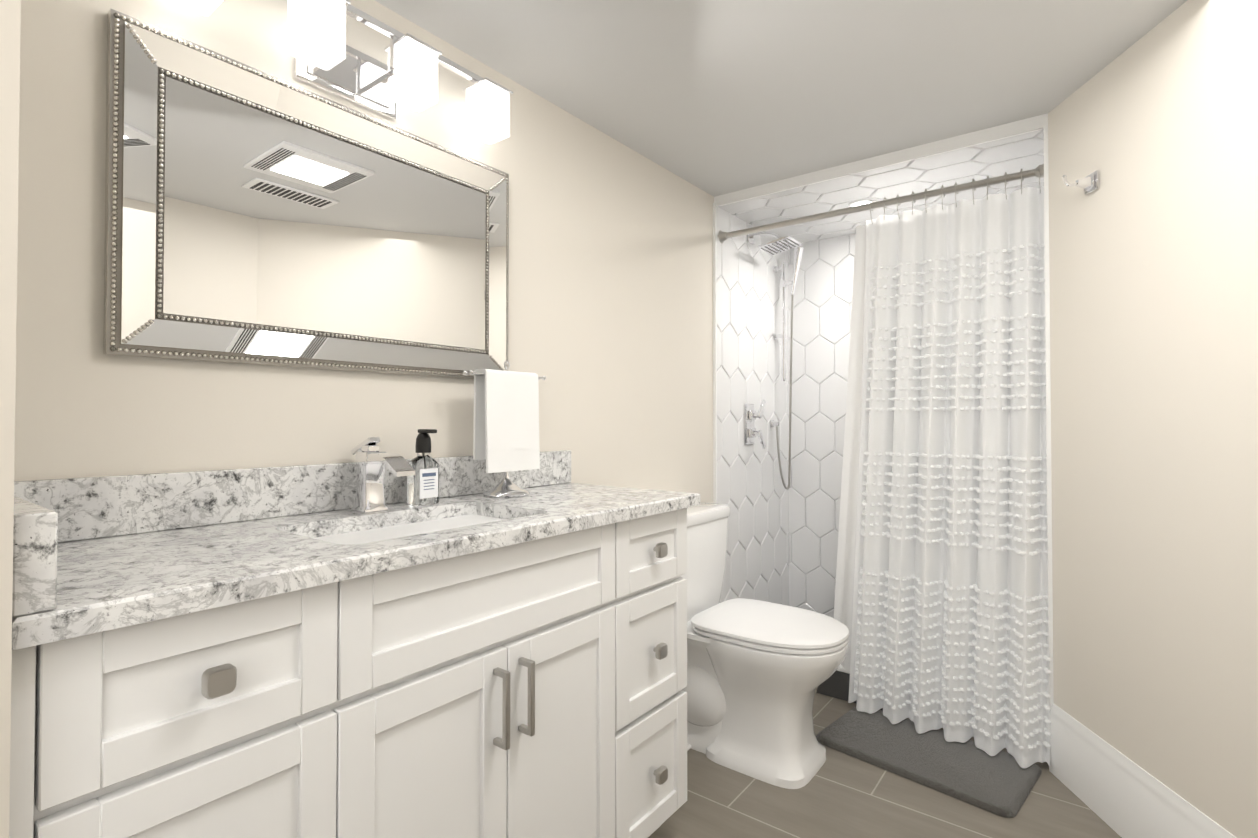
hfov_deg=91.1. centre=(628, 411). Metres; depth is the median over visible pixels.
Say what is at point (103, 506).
backsplash
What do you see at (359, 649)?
bathroom vanity
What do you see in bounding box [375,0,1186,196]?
ceiling
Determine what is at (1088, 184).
robe hook
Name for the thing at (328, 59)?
sconce
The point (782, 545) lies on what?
shower wall tiles
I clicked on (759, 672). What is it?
toilet
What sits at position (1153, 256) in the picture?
wall
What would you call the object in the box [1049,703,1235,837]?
baseboard
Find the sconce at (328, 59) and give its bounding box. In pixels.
[170,0,512,143]
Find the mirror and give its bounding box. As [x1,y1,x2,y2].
[103,9,508,378]
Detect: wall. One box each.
[0,0,20,837]
[14,0,713,502]
[1048,0,1257,837]
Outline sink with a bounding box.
[301,509,520,540]
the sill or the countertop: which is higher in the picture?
the countertop
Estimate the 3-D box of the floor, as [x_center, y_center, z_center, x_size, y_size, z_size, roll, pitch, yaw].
[0.304,1.106,0.837,2.700,0.001,5.100,-1,-1,37]
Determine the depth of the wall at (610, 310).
1.44 m
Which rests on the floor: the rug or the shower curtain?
the rug
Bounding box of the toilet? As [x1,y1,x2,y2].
[681,502,848,788]
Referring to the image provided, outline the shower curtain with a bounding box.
[717,164,1050,767]
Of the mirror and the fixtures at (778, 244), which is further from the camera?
the fixtures at (778, 244)
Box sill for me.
[816,664,882,710]
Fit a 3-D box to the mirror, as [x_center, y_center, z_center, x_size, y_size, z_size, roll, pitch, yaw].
[-0.602,-0.379,1.372,0.034,0.576,0.871,-1,-1,37]
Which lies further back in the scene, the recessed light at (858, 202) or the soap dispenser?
the recessed light at (858, 202)
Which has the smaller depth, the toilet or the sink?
the sink
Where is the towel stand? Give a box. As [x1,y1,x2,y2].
[463,361,545,497]
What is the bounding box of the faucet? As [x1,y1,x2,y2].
[349,437,414,512]
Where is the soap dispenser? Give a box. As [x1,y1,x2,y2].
[407,429,438,505]
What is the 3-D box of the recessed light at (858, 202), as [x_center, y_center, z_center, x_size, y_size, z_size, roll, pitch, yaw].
[1.006,-0.890,2.657,0.120,0.006,0.120,-1,-1,37]
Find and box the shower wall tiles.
[713,113,1053,710]
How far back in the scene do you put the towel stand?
1.56 m
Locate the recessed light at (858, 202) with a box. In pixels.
[848,199,876,206]
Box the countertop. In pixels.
[12,481,699,636]
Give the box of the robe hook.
[1062,170,1098,194]
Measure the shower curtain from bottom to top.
1.902 m
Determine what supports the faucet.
on the countertop
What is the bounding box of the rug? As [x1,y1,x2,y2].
[816,706,1041,817]
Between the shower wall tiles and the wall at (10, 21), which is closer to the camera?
the wall at (10, 21)
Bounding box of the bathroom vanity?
[9,501,699,837]
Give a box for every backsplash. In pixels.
[12,493,64,616]
[14,450,570,540]
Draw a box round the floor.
[648,693,1121,837]
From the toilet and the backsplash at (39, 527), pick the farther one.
the toilet
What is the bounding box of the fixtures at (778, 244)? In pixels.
[744,232,804,489]
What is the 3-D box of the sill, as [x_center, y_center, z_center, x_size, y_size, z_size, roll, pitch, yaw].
[0.929,1.064,2.395,1.181,0.128,0.098,-1,-1,37]

